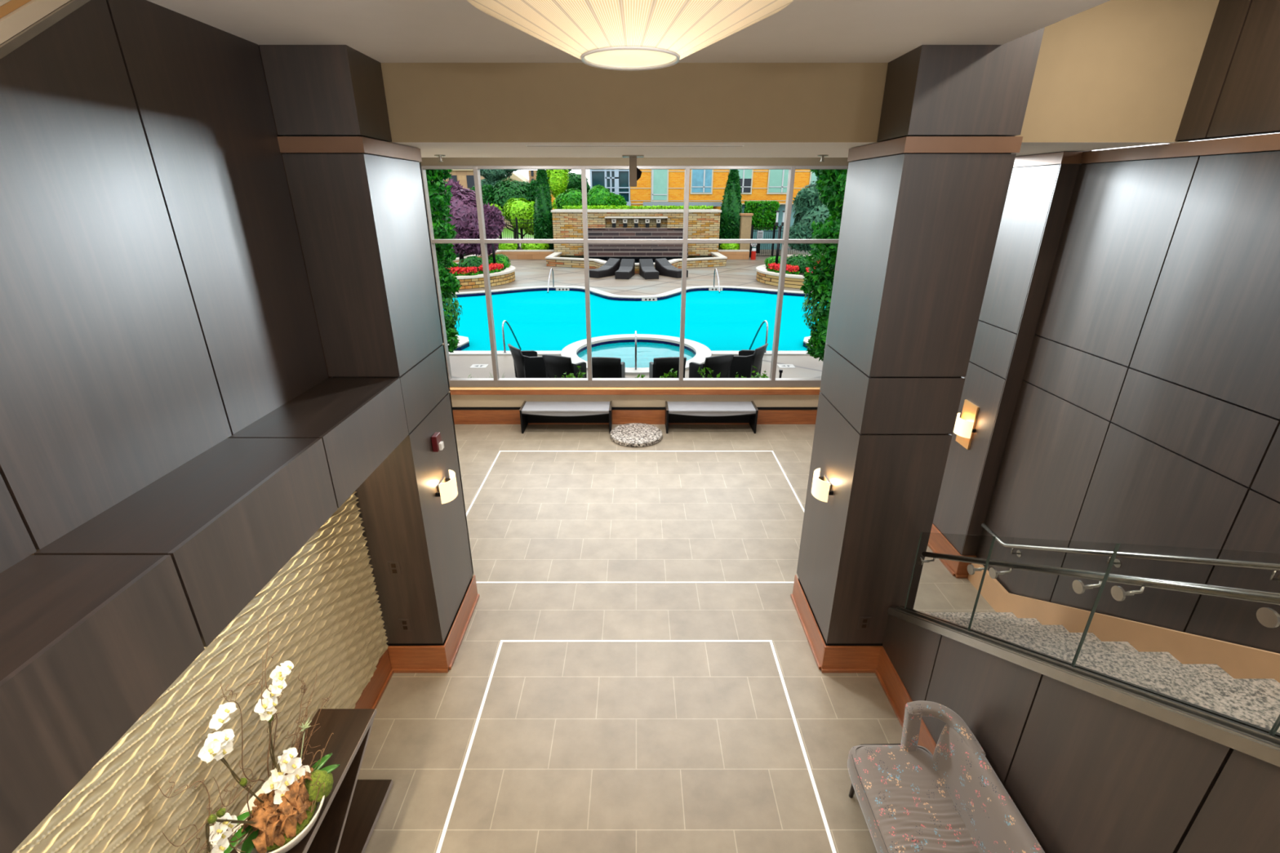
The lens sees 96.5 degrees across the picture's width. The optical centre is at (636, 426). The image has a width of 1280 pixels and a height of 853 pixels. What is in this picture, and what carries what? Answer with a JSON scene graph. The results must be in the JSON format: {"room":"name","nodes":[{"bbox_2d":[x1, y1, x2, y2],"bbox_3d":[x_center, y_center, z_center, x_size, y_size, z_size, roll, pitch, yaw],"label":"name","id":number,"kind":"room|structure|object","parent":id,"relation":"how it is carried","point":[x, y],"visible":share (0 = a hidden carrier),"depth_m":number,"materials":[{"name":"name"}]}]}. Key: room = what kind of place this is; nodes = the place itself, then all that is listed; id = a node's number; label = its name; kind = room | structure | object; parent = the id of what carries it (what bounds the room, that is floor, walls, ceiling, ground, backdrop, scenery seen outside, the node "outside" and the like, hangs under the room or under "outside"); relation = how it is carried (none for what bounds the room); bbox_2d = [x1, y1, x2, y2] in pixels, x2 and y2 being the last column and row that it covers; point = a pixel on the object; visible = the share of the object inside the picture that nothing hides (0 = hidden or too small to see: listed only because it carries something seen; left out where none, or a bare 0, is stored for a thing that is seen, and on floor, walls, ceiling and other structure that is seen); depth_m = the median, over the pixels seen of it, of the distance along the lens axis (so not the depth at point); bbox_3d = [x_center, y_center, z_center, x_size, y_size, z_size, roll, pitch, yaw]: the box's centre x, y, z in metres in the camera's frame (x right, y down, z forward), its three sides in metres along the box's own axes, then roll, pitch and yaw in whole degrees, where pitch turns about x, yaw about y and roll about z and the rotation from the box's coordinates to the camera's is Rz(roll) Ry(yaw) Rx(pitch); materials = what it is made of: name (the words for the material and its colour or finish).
{"room":"building lobby","nodes":[
{"label":"building lobby","id":0,"kind":"room"},
{"bbox_2d":[0,0,388,852],"bbox_3d":[-2.262,0.558,2.480,0.136,4.540,3.775,0,22,0],"label":"wall","id":1,"kind":"structure","parent":0,"point":[156,302],"depth_m":2.66,"materials":[{"name":"brown wood"}]},
{"bbox_2d":[0,0,90,59],"bbox_3d":[-2.337,-0.811,1.586,0.226,1.583,2.350,0,22,0],"label":"ceiling","id":2,"kind":"structure","parent":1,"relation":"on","point":[20,20],"depth_m":2.10,"materials":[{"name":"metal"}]},
{"bbox_2d":[354,574,479,708],"bbox_3d":[-1.958,2.600,3.862,0.553,0.284,4.800,0,22,0],"label":"baseboard","id":3,"kind":"structure","parent":1,"relation":"on","point":[397,659],"depth_m":5.12,"materials":[{"name":"brown wood"}]},
{"bbox_2d":[0,377,408,852],"bbox_3d":[-1.972,0.880,1.693,0.515,0.445,5.475,0,22,0],"label":"wall","id":4,"kind":"structure","parent":0,"point":[96,624],"depth_m":2.13,"materials":[{"name":"brown wood"}]},
{"bbox_2d":[227,44,473,645],"bbox_3d":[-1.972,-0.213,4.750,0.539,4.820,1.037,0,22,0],"label":"wall","id":5,"kind":"structure","parent":0,"point":[357,195],"depth_m":4.07,"materials":[{"name":"brown wood"}]},
{"bbox_2d":[386,561,401,574],"bbox_3d":[-2.020,1.184,4.766,0.100,0.130,0.009,0,22,0],"label":"outlet plate","id":6,"kind":"object","parent":5,"relation":"attached to","point":[393,567],"visible":1,"depth_m":4.76,"materials":[{"name":"brown plastic"}]},
{"bbox_2d":[398,618,412,631],"bbox_3d":[-2.020,1.735,4.990,0.100,0.130,0.009,0,22,0],"label":"outlet plate","id":7,"kind":"object","parent":5,"relation":"attached to","point":[404,624],"visible":1,"depth_m":4.99,"materials":[{"name":"brown plastic"}]},
{"bbox_2d":[431,431,444,452],"bbox_3d":[-1.680,0.132,4.846,0.070,0.140,0.110,0,22,0],"label":"fire alarm","id":8,"kind":"object","parent":5,"relation":"attached to","point":[437,445],"visible":1,"depth_m":4.81,"materials":[{"name":"red plastic"}]},
{"bbox_2d":[435,469,457,503],"bbox_3d":[-1.650,0.526,5.017,0.130,0.190,0.286,0,22,0],"label":"wall sconce","id":9,"kind":"object","parent":5,"relation":"attached to","point":[447,491],"visible":1,"depth_m":4.94,"materials":[{"name":"glass"}]},
{"bbox_2d":[417,147,473,578],"bbox_3d":[-2.578,-0.180,5.307,1.725,4.340,0.029,0,22,0],"label":"wall","id":10,"kind":"structure","parent":0,"point":[417,148],"depth_m":5.02,"materials":[{"name":"beige paint"}]},
{"bbox_2d":[456,247,554,257],"bbox_3d":[-4.250,-12.078,39.779,23.500,0.450,3.200,0,22,0],"label":"floor","id":11,"kind":"structure","parent":0,"point":[520,248],"depth_m":38.31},
{"bbox_2d":[497,243,517,249],"bbox_3d":[-8.775,-12.226,38.774,1.491,0.942,1.031,0,22,0],"label":"hosta","id":12,"kind":"object","parent":11,"relation":"on","point":[501,246],"visible":0.55,"depth_m":38.42,"materials":[{"name":"green plant"}]},
{"bbox_2d":[497,217,533,248],"bbox_3d":[-8.424,-13.476,39.858,4.472,2.080,0.120,0,22,0],"label":"iron fence","id":13,"kind":"object","parent":11,"relation":"on","point":[516,220],"visible":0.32,"depth_m":39.72,"materials":[{"name":"black metal"}]},
{"bbox_2d":[520,243,549,249],"bbox_3d":[-6.849,-12.184,38.772,1.936,1.034,1.123,0,22,0],"label":"hosta","id":14,"kind":"object","parent":11,"relation":"on","point":[524,246],"visible":0.5,"depth_m":38.38,"materials":[{"name":"green plant"}]},
{"bbox_2d":[532,169,554,249],"bbox_3d":[-6.292,-14.868,39.189,1.809,6.064,1.871,-4,22,-9],"label":"columnar cypress","id":15,"kind":"object","parent":11,"relation":"on","point":[543,216],"visible":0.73,"depth_m":38.79,"materials":[{"name":"green plant"}]},
{"bbox_2d":[719,243,739,249],"bbox_3d":[6.404,-12.116,38.678,1.587,0.937,0.885,0,22,0],"label":"hosta","id":16,"kind":"object","parent":11,"relation":"on","point":[723,246],"visible":0.54,"depth_m":38.35,"materials":[{"name":"green plant"}]},
{"bbox_2d":[718,169,743,249],"bbox_3d":[6.560,-14.649,38.939,2.089,5.846,2.092,0,22,0],"label":"columnar cypress","id":17,"kind":"object","parent":11,"relation":"on","point":[731,207],"visible":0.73,"depth_m":38.42,"materials":[{"name":"green plant"}]},
{"bbox_2d":[498,227,533,237],"bbox_3d":[0.000,-28.125,80.320,140.000,0.280,50.000,0,22,0],"label":"ground","id":18,"kind":"structure","parent":0,"point":[506,230],"depth_m":61.77,"materials":[{"name":"green plant"}]},
{"bbox_2d":[443,169,484,189],"bbox_3d":[-23.800,-27.086,68.168,12.400,6.900,7.300,0,22,0],"label":"building","id":19,"kind":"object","parent":18,"relation":"on","point":[466,178],"visible":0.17,"depth_m":64.16,"materials":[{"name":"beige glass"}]},
{"bbox_2d":[501,172,528,227],"bbox_3d":[-15.700,-29.807,75.266,3.600,6.600,6.100,0,22,0],"label":"townhouse","id":20,"kind":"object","parent":18,"relation":"on","point":[516,176],"visible":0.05,"depth_m":72.58,"materials":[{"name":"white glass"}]},
{"bbox_2d":[565,169,590,193],"bbox_3d":[-6.651,-22.808,57.681,4.366,6.866,2.338,0,22,0],"label":"tree","id":21,"kind":"object","parent":18,"relation":"on","point":[575,181],"visible":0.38,"depth_m":56.36,"materials":[{"name":"green plant"}]},
{"bbox_2d":[146,0,1110,62],"bbox_3d":[-1.170,-1.117,-0.200,6.660,0.580,8.470,0,22,0],"label":"ceiling","id":22,"kind":"structure","parent":0,"point":[384,31],"depth_m":3.01,"materials":[{"name":"white paint"}]},
{"bbox_2d":[466,0,793,71],"bbox_3d":[-0.022,-1.534,2.075,1.224,0.353,1.224,0,22,0],"label":"pendant lamp","id":23,"kind":"object","parent":22,"relation":"hanging from","point":[625,35],"visible":1,"depth_m":1.94,"materials":[{"name":"white fabric"}]},
{"bbox_2d":[584,49,675,66],"bbox_3d":[-0.022,-1.383,2.136,0.344,0.004,0.344,0,22,0],"label":"diffuser","id":24,"kind":"object","parent":23,"relation":"attached to","point":[593,58],"depth_m":2.15,"materials":[{"name":"beige"}]},
{"bbox_2d":[420,157,851,407],"bbox_3d":[0.090,-2.297,9.936,7.060,4.780,0.140,0,22,0],"label":"wall","id":25,"kind":"structure","parent":0,"point":[457,401],"depth_m":10.56,"materials":[{"name":"beige paint"}]},
{"bbox_2d":[421,165,848,386],"bbox_3d":[0.005,-2.461,9.842,6.960,3.695,0.150,0,22,0],"label":"window","id":26,"kind":"structure","parent":25,"relation":"in","point":[496,381],"depth_m":9.68,"materials":[{"name":"metal"}]},
{"bbox_2d":[452,407,817,424],"bbox_3d":[0.080,-0.202,10.690,7.040,0.330,0.040,0,22,0],"label":"baseboard","id":27,"kind":"structure","parent":25,"relation":"attached to","point":[462,415],"depth_m":10.69,"materials":[{"name":"brown wood"}]},
{"bbox_2d":[449,386,820,395],"bbox_3d":[0.090,-0.659,10.480,7.060,0.115,0.165,0,22,0],"label":"window sill","id":28,"kind":"structure","parent":25,"relation":"attached to","point":[454,390],"depth_m":10.41,"materials":[{"name":"brown wood"}]},
{"bbox_2d":[448,237,825,377],"bbox_3d":[0.000,-9.490,34.003,60.000,0.001,49.850,0,22,0],"label":"pool deck","id":29,"kind":"structure","parent":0,"point":[528,273],"depth_m":27.18,"materials":[{"name":"concrete"}]},
{"bbox_2d":[425,169,462,352],"bbox_3d":[-5.043,-4.146,13.017,2.102,5.891,1.951,-1,22,-2],"label":"ivy","id":30,"kind":"object","parent":29,"relation":"on","point":[450,284],"visible":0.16,"depth_m":12.95,"materials":[{"name":"green plant"}]},
{"bbox_2d":[456,274,484,289],"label":"stone planter","id":31,"kind":"object","parent":29,"relation":"on","point":[467,282],"depth_m":26.07,"materials":[{"name":"beige brick"}]},
{"bbox_2d":[448,266,478,275],"bbox_3d":[-8.788,-7.058,26.263,2.992,0.573,0.829,-2,22,-5],"label":"flower bed","id":32,"kind":"object","parent":31,"relation":"in","point":[455,271],"visible":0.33,"depth_m":26.16,"materials":[{"name":"red plant"}]},
{"bbox_2d":[431,178,506,262],"bbox_3d":[-8.644,-10.111,28.570,5.335,4.327,3.023,5,23,13],"label":"maple","id":33,"kind":"object","parent":31,"relation":"on","point":[463,206],"visible":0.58,"depth_m":27.83,"materials":[{"name":"purple plant"}]},
{"bbox_2d":[457,255,482,271],"bbox_3d":[-7.883,-7.767,27.735,1.501,1.029,1.176,0,22,0],"label":"mounded shrub","id":34,"kind":"object","parent":31,"relation":"in","point":[469,261],"visible":0.5,"depth_m":27.27,"materials":[{"name":"green plant"}]},
{"bbox_2d":[444,249,554,262],"bbox_3d":[-10.307,-10.178,34.926,12.158,0.580,3.977,-18,28,-37],"label":"wall","id":35,"kind":"structure","parent":29,"relation":"on","point":[511,254],"depth_m":37.88,"materials":[{"name":"beige stone"}]},
{"bbox_2d":[480,169,519,239],"bbox_3d":[-11.622,-19.932,50.212,4.647,7.157,2.486,-1,22,-3],"label":"pine","id":36,"kind":"object","parent":29,"relation":"on","point":[491,177],"visible":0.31,"depth_m":49.05,"materials":[{"name":"green plant"}]},
{"bbox_2d":[489,265,515,286],"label":"stone planter","id":37,"kind":"object","parent":29,"relation":"on","point":[506,275],"depth_m":27.35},
{"bbox_2d":[477,262,503,274],"bbox_3d":[-6.922,-7.546,27.460,0.921,0.575,1.756,9,24,21],"label":"flower bed","id":38,"kind":"object","parent":37,"relation":"in","point":[493,268],"visible":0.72,"depth_m":27.19,"materials":[{"name":"red plant"}]},
{"bbox_2d":[488,253,511,269],"bbox_3d":[-7.125,-8.386,29.205,1.393,0.910,1.219,0,22,0],"label":"mounded shrub","id":39,"kind":"object","parent":37,"relation":"on","point":[504,260],"visible":0.52,"depth_m":28.84,"materials":[{"name":"green plant"}]},
{"bbox_2d":[470,177,551,239],"bbox_3d":[-10.777,-18.303,48.660,7.271,5.308,3.006,-1,22,-4],"label":"dense tree","id":40,"kind":"object","parent":29,"relation":"on","point":[508,189],"visible":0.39,"depth_m":47.27,"materials":[{"name":"green plant"}]},
{"bbox_2d":[489,197,534,245],"bbox_3d":[-8.985,-14.992,42.504,4.846,3.806,2.139,2,22,4],"label":"tree","id":41,"kind":"object","parent":29,"relation":"on","point":[522,209],"visible":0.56,"depth_m":41.60,"materials":[{"name":"green plant"}]},
{"bbox_2d":[507,343,546,377],"bbox_3d":[-2.500,-1.470,13.105,0.754,0.870,0.701,-13,26,-29],"label":"wicker chair","id":42,"kind":"object","parent":29,"relation":"on","point":[526,363],"visible":0.79,"depth_m":12.87,"materials":[{"name":"black wicker"}]},
{"bbox_2d":[546,169,568,209],"bbox_3d":[-5.697,-17.543,44.704,2.366,6.874,1.948,15,27,33],"label":"leafy tree","id":43,"kind":"object","parent":29,"relation":"on","point":[558,180],"visible":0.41,"depth_m":43.70,"materials":[{"name":"green plant"}]},
{"bbox_2d":[542,354,586,377],"bbox_3d":[-1.569,-1.212,12.467,0.701,0.870,0.754,10,24,22],"label":"wicker chair","id":44,"kind":"object","parent":29,"relation":"on","point":[555,365],"visible":0.57,"depth_m":12.17,"materials":[{"name":"black wicker"}]},
{"bbox_2d":[555,187,582,208],"bbox_3d":[-4.350,-15.299,42.416,3.016,4.440,2.064,5,23,13],"label":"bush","id":45,"kind":"object","parent":29,"relation":"on","point":[571,197],"visible":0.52,"depth_m":41.23,"materials":[{"name":"green plant"}]},
{"bbox_2d":[581,184,626,208],"bbox_3d":[-2.273,-14.655,40.552,3.364,4.648,1.922,0,22,0],"label":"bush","id":46,"kind":"object","parent":29,"relation":"on","point":[599,195],"visible":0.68,"depth_m":39.47,"materials":[{"name":"green plant"}]},
{"bbox_2d":[589,257,620,278],"bbox_3d":[-1.691,-8.395,30.224,0.720,0.815,1.930,15,27,33],"label":"sun lounger","id":47,"kind":"object","parent":29,"relation":"on","point":[611,265],"visible":0.8,"depth_m":30.18,"materials":[{"name":"grey wicker"}]},
{"bbox_2d":[591,356,625,377],"bbox_3d":[-0.635,-1.165,12.352,0.701,0.870,0.754,2,22,6],"label":"wicker chair","id":48,"kind":"object","parent":29,"relation":"on","point":[602,366],"visible":0.51,"depth_m":12.02,"materials":[{"name":"black wicker"}]},
{"bbox_2d":[589,169,631,207],"bbox_3d":[-1.925,-17.596,44.796,3.050,6.900,4.350,0,22,0],"label":"bay","id":49,"kind":"object","parent":29,"relation":"on","point":[617,181],"visible":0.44,"depth_m":42.61,"materials":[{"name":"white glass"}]},
{"bbox_2d":[614,258,635,279],"bbox_3d":[-0.578,-8.246,29.856,0.720,0.815,1.930,3,22,8],"label":"sun lounger","id":50,"kind":"object","parent":29,"relation":"on","point":[626,270],"visible":1,"depth_m":29.89,"materials":[{"name":"grey wicker"}]},
{"bbox_2d":[443,285,825,355],"bbox_3d":[0.000,-3.715,21.335,30.051,1.230,12.410,0,22,0],"label":"swimming pool","id":51,"kind":"object","parent":29,"relation":"in","point":[727,322],"visible":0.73,"depth_m":20.64,"materials":[{"name":"liquid"}]},
{"bbox_2d":[502,320,521,352],"bbox_3d":[-3.449,-2.486,15.747,0.105,0.982,0.940,6,23,14],"label":"pool handrail","id":52,"kind":"object","parent":51,"relation":"attached to","point":[504,321],"visible":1,"depth_m":15.46,"materials":[{"name":"silver metal"}]},
{"bbox_2d":[545,208,727,273],"bbox_3d":[0.000,-11.513,34.892,10.927,3.080,9.280,0,22,0],"label":"stone fountain","id":53,"kind":"object","parent":29,"relation":"on","point":[567,224],"visible":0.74,"depth_m":36.80,"materials":[{"name":"beige brick"}]},
{"bbox_2d":[545,252,727,273],"bbox_3d":[0.000,-9.890,34.310,10.927,0.510,6.980,0,22,0],"label":"basin","id":54,"kind":"object","parent":53,"relation":"in","point":[571,260],"depth_m":34.40,"materials":[{"name":"beige stone"}]},
{"bbox_2d":[560,333,711,374],"bbox_3d":[0.000,-1.526,15.786,4.080,1.150,4.080,0,22,0],"label":"hot tub","id":55,"kind":"object","parent":29,"relation":"in","point":[649,347],"visible":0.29,"depth_m":16.11,"materials":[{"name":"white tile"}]},
{"bbox_2d":[562,204,713,208],"bbox_3d":[0.109,-13.584,39.603,10.349,3.372,1.010,0,22,0],"label":"clipped hedge","id":56,"kind":"object","parent":29,"relation":"on","point":[601,206],"visible":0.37,"depth_m":38.87,"materials":[{"name":"green plant"}]},
{"bbox_2d":[639,258,658,279],"bbox_3d":[0.658,-8.246,29.856,0.720,0.815,1.930,-3,22,-8],"label":"sun lounger","id":57,"kind":"object","parent":29,"relation":"on","point":[647,270],"visible":1,"depth_m":29.88,"materials":[{"name":"grey wicker"}]},
{"bbox_2d":[648,356,686,377],"bbox_3d":[0.675,-1.165,12.352,0.701,0.870,0.754,-2,22,-6],"label":"wicker chair","id":58,"kind":"object","parent":29,"relation":"on","point":[659,366],"visible":0.46,"depth_m":12.00,"materials":[{"name":"black wicker"}]},
{"bbox_2d":[654,257,688,278],"bbox_3d":[1.851,-8.395,30.224,0.720,0.815,1.930,-15,27,-33],"label":"sun lounger","id":59,"kind":"object","parent":29,"relation":"on","point":[662,265],"visible":0.88,"depth_m":30.27,"materials":[{"name":"grey wicker"}]},
{"bbox_2d":[688,354,733,377],"bbox_3d":[1.641,-1.212,12.468,0.701,0.870,0.754,-10,24,-24],"label":"wicker chair","id":60,"kind":"object","parent":29,"relation":"on","point":[720,363],"visible":0.65,"depth_m":12.19,"materials":[{"name":"black wicker"}]},
{"bbox_2d":[630,169,817,249],"bbox_3d":[12.765,-18.104,46.047,26.470,6.900,9.650,0,22,0],"label":"brick building","id":61,"kind":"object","parent":29,"relation":"on","point":[654,187],"visible":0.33,"depth_m":42.64,"materials":[{"name":"orange brick"}]},
{"bbox_2d":[718,249,749,259],"bbox_3d":[6.475,-11.472,38.114,2.050,0.580,0.460,0,22,0],"label":"wall","id":62,"kind":"structure","parent":29,"relation":"on","point":[730,254],"depth_m":37.90,"materials":[{"name":"beige stone"}]},
{"bbox_2d":[739,213,753,249],"bbox_3d":[7.275,-12.748,38.238,0.790,2.850,0.690,0,22,0],"label":"gate pier","id":63,"kind":"object","parent":29,"relation":"on","point":[745,218],"visible":0.82,"depth_m":37.84,"materials":[{"name":"beige stone"}]},
{"bbox_2d":[728,342,768,377],"bbox_3d":[2.590,-1.493,13.160,0.754,0.870,0.701,13,26,29],"label":"wicker chair","id":64,"kind":"object","parent":29,"relation":"on","point":[742,364],"visible":0.72,"depth_m":12.92,"materials":[{"name":"black wicker"}]},
{"bbox_2d":[743,200,779,253],"bbox_3d":[9.010,-14.534,41.578,2.414,3.648,1.927,0,22,0],"label":"tree","id":65,"kind":"object","parent":29,"relation":"on","point":[764,213],"visible":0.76,"depth_m":40.62,"materials":[{"name":"green plant"}]},
{"bbox_2d":[755,264,779,286],"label":"stone planter","id":66,"kind":"object","parent":29,"relation":"on","point":[765,275],"depth_m":27.49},
{"bbox_2d":[774,210,785,264],"bbox_3d":[7.000,-9.125,28.134,0.480,2.820,0.220,0,22,0],"label":"lamp post","id":67,"kind":"object","parent":66,"relation":"on","point":[776,223],"visible":0.66,"depth_m":27.88,"materials":[{"name":"black metal"}]},
{"bbox_2d":[767,262,799,275],"bbox_3d":[6.979,-7.485,27.333,0.945,0.586,1.930,-11,25,-26],"label":"flower bed","id":68,"kind":"object","parent":66,"relation":"in","point":[774,267],"visible":0.75,"depth_m":26.97,"materials":[{"name":"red plant"}]},
{"bbox_2d":[749,225,809,257],"bbox_3d":[10.125,-12.532,38.731,4.774,2.080,0.120,0,22,0],"label":"iron fence","id":69,"kind":"object","parent":29,"relation":"on","point":[774,231],"visible":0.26,"depth_m":38.72,"materials":[{"name":"black metal"}]},
{"bbox_2d":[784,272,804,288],"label":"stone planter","id":70,"kind":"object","parent":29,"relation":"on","point":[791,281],"depth_m":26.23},
{"bbox_2d":[786,253,816,273],"bbox_3d":[8.012,-7.950,28.069,1.760,1.028,1.215,0,22,0],"label":"mounded shrub","id":71,"kind":"object","parent":70,"relation":"in","point":[799,260],"visible":0.45,"depth_m":27.65,"materials":[{"name":"green plant"}]},
{"bbox_2d":[787,186,831,261],"bbox_3d":[9.537,-9.959,28.697,4.195,3.950,2.506,0,22,0],"label":"maple","id":72,"kind":"object","parent":70,"relation":"on","point":[808,209],"visible":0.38,"depth_m":27.92,"materials":[{"name":"green plant"}]},
{"bbox_2d":[800,169,847,361],"bbox_3d":[4.762,-4.034,12.686,2.126,5.932,2.012,-16,27,-35],"label":"ivy","id":73,"kind":"object","parent":29,"relation":"on","point":[833,182],"visible":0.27,"depth_m":12.61,"materials":[{"name":"green plant"}]},
{"bbox_2d":[357,424,995,852],"bbox_3d":[0.000,2.644,4.387,16.000,0.200,14.140,0,22,0],"label":"floor","id":74,"kind":"structure","parent":0,"point":[576,747],"depth_m":5.14,"materials":[{"name":"beige tile"}]},
{"bbox_2d":[230,708,392,852],"bbox_3d":[-1.970,2.571,3.303,0.390,0.750,1.585,0,22,0],"label":"console table","id":75,"kind":"object","parent":74,"relation":"on","point":[346,821],"visible":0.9,"depth_m":3.70,"materials":[{"name":"brown wood"}]},
{"bbox_2d":[157,615,340,852],"bbox_3d":[-1.909,1.634,3.132,0.437,1.116,1.346,1,22,4],"label":"orchid arrangement","id":76,"kind":"object","parent":75,"relation":"on","point":[277,817],"visible":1,"depth_m":3.01,"materials":[{"name":"white plant"}]},
{"bbox_2d":[232,788,324,852],"bbox_3d":[-1.930,2.153,3.130,0.421,0.155,0.482,0,22,0],"label":"bowl","id":77,"kind":"object","parent":75,"relation":"on","point":[283,842],"depth_m":3.01,"materials":[{"name":"white ceramic"}]},
{"bbox_2d":[435,640,502,852],"bbox_3d":[-1.300,2.849,3.611,0.025,0.003,4.148,0,22,0],"label":"trim","id":78,"kind":"structure","parent":74,"relation":"on","point":[446,825],"depth_m":4.38,"materials":[{"name":"white stone"}]},
{"bbox_2d":[519,400,612,433],"bbox_3d":[-1.260,-0.168,10.430,1.628,0.463,0.494,0,22,0],"label":"bench","id":79,"kind":"object","parent":74,"relation":"on","point":[530,411],"visible":0.98,"depth_m":10.33,"materials":[{"name":"grey plastic"}]},
{"bbox_2d":[475,582,794,583],"bbox_3d":[0.000,1.735,6.355,4.580,0.003,0.025,0,22,0],"label":"trim","id":80,"kind":"structure","parent":74,"relation":"on","point":[476,582],"depth_m":6.35,"materials":[{"name":"white stone"}]},
{"bbox_2d":[609,422,662,447],"bbox_3d":[0.000,0.145,10.161,0.930,0.080,0.930,0,22,0],"label":"disc","id":81,"kind":"object","parent":74,"relation":"on","point":[633,434],"visible":1,"depth_m":10.06,"materials":[{"name":"stone"}]},
{"bbox_2d":[502,640,769,642],"bbox_3d":[0.000,2.074,5.521,2.575,0.003,0.025,0,22,0],"label":"trim","id":82,"kind":"structure","parent":74,"relation":"on","point":[504,641],"depth_m":5.52,"materials":[{"name":"white stone"}]},
{"bbox_2d":[501,450,771,451],"bbox_3d":[0.000,0.414,9.609,4.555,0.003,0.025,0,22,0],"label":"trim","id":83,"kind":"structure","parent":74,"relation":"on","point":[501,451],"depth_m":9.61,"materials":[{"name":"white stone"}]},
{"bbox_2d":[665,400,758,433],"bbox_3d":[1.350,-0.168,10.430,1.628,0.463,0.494,0,22,0],"label":"bench","id":84,"kind":"object","parent":74,"relation":"on","point":[675,411],"visible":1,"depth_m":10.33,"materials":[{"name":"white fabric"}]},
{"bbox_2d":[768,640,836,852],"bbox_3d":[1.300,2.849,3.611,0.025,0.003,4.148,0,22,0],"label":"trim","id":85,"kind":"structure","parent":74,"relation":"on","point":[824,820],"depth_m":4.38,"materials":[{"name":"white stone"}]},
{"bbox_2d":[847,700,1044,852],"bbox_3d":[1.812,2.601,3.123,0.695,0.832,1.973,0,22,0],"label":"floral sofa","id":86,"kind":"object","parent":74,"relation":"on","point":[911,799],"visible":1,"depth_m":3.55,"materials":[{"name":"beige fabric"}]},
{"bbox_2d":[923,563,1279,733],"bbox_3d":[3.034,1.424,3.715,1.444,2.567,4.788,0,22,0],"label":"staircase","id":87,"kind":"structure","parent":74,"relation":"on","point":[1239,682],"depth_m":3.93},
{"bbox_2d":[390,142,1173,157],"bbox_3d":[0.190,-3.314,6.582,7.380,0.511,5.749,0,22,0],"label":"ceiling","id":88,"kind":"structure","parent":0,"point":[428,149],"depth_m":4.60,"materials":[{"name":"white paint"}]},
{"bbox_2d":[622,155,644,186],"bbox_3d":[-0.030,-2.429,5.436,0.200,0.270,0.200,0,22,0],"label":"projector mount","id":89,"kind":"object","parent":88,"relation":"attached to","point":[635,173],"visible":1,"depth_m":5.41,"materials":[{"name":"metal"}]},
{"bbox_2d":[525,145,744,146],"bbox_3d":[-0.010,-2.087,4.247,1.620,0.008,0.040,0,22,0],"label":"ceiling vent","id":90,"kind":"object","parent":88,"relation":"in","point":[526,145],"visible":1,"depth_m":4.23,"materials":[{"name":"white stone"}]},
{"bbox_2d":[380,0,1219,143],"bbox_3d":[0.775,-2.553,3.842,6.210,1.160,0.100,0,22,0],"label":"wall header","id":91,"kind":"structure","parent":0,"point":[1112,70],"depth_m":3.90,"materials":[{"name":"beige paint"}]},
{"bbox_2d":[796,26,1044,645],"bbox_3d":[2.040,-0.482,4.641,0.724,5.400,1.037,0,22,0],"label":"column","id":92,"kind":"structure","parent":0,"point":[924,203],"depth_m":4.12,"materials":[{"name":"brown wood"}]},
{"bbox_2d":[811,467,833,502],"bbox_3d":[1.625,0.514,5.033,0.130,0.190,0.286,0,22,0],"label":"wall sconce","id":93,"kind":"object","parent":92,"relation":"attached to","point":[821,487],"visible":1,"depth_m":4.95,"materials":[{"name":"glass"}]},
{"bbox_2d":[790,574,936,755],"bbox_3d":[1.925,2.600,3.862,0.538,0.284,4.800,0,22,0],"label":"baseboard","id":94,"kind":"structure","parent":92,"relation":"attached to","point":[828,659],"depth_m":5.10,"materials":[{"name":"brown wood"}]},
{"bbox_2d":[857,617,871,629],"bbox_3d":[1.990,1.717,4.982,0.100,0.130,0.009,0,22,0],"label":"outlet plate","id":95,"kind":"object","parent":92,"relation":"attached to","point":[864,622],"visible":1,"depth_m":4.98,"materials":[{"name":"brown plastic"}]},
{"bbox_2d":[933,150,1092,555],"bbox_3d":[3.744,-1.383,7.726,0.272,4.750,4.682,0,22,0],"label":"wall","id":96,"kind":"structure","parent":0,"point":[1041,188],"depth_m":5.65,"materials":[{"name":"brown wood"}]},
{"bbox_2d":[927,523,976,577],"bbox_3d":[3.681,0.694,8.556,0.198,0.284,4.708,0,22,0],"label":"baseboard","id":97,"kind":"structure","parent":96,"relation":"attached to","point":[938,543],"depth_m":6.60,"materials":[{"name":"brown wood"}]},
{"bbox_2d":[953,399,979,449],"bbox_3d":[3.555,-0.017,6.221,0.130,0.490,0.286,0,22,0],"label":"wall sconce","id":98,"kind":"object","parent":96,"relation":"attached to","point":[964,427],"visible":0.9,"depth_m":6.17,"materials":[{"name":"beige glass"}]},
{"bbox_2d":[882,614,1279,852],"bbox_3d":[2.250,1.586,2.951,0.120,2.840,3.675,0,22,0],"label":"wall","id":99,"kind":"structure","parent":0,"point":[1086,772],"depth_m":2.75,"materials":[{"name":"brown wood"}]},
{"bbox_2d":[887,532,1279,767],"bbox_3d":[2.260,0.995,2.727,0.191,2.800,3.605,0,22,0],"label":"glass balustrade","id":100,"kind":"object","parent":99,"relation":"on","point":[1263,744],"visible":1,"depth_m":2.64,"materials":[{"name":"glass"}]},
{"bbox_2d":[975,0,1279,653],"bbox_3d":[3.814,0.478,2.277,0.092,5.400,6.860,0,22,0],"label":"wall","id":101,"kind":"structure","parent":0,"point":[1147,411],"depth_m":4.04,"materials":[{"name":"brown wood"}]},
{"bbox_2d":[981,523,1279,583],"bbox_3d":[3.729,0.772,3.573,0.101,2.516,4.461,0,22,0],"label":"wall handrail","id":102,"kind":"object","parent":101,"relation":"attached to","point":[1274,567],"visible":0.97,"depth_m":4.11,"materials":[{"name":"metal"}]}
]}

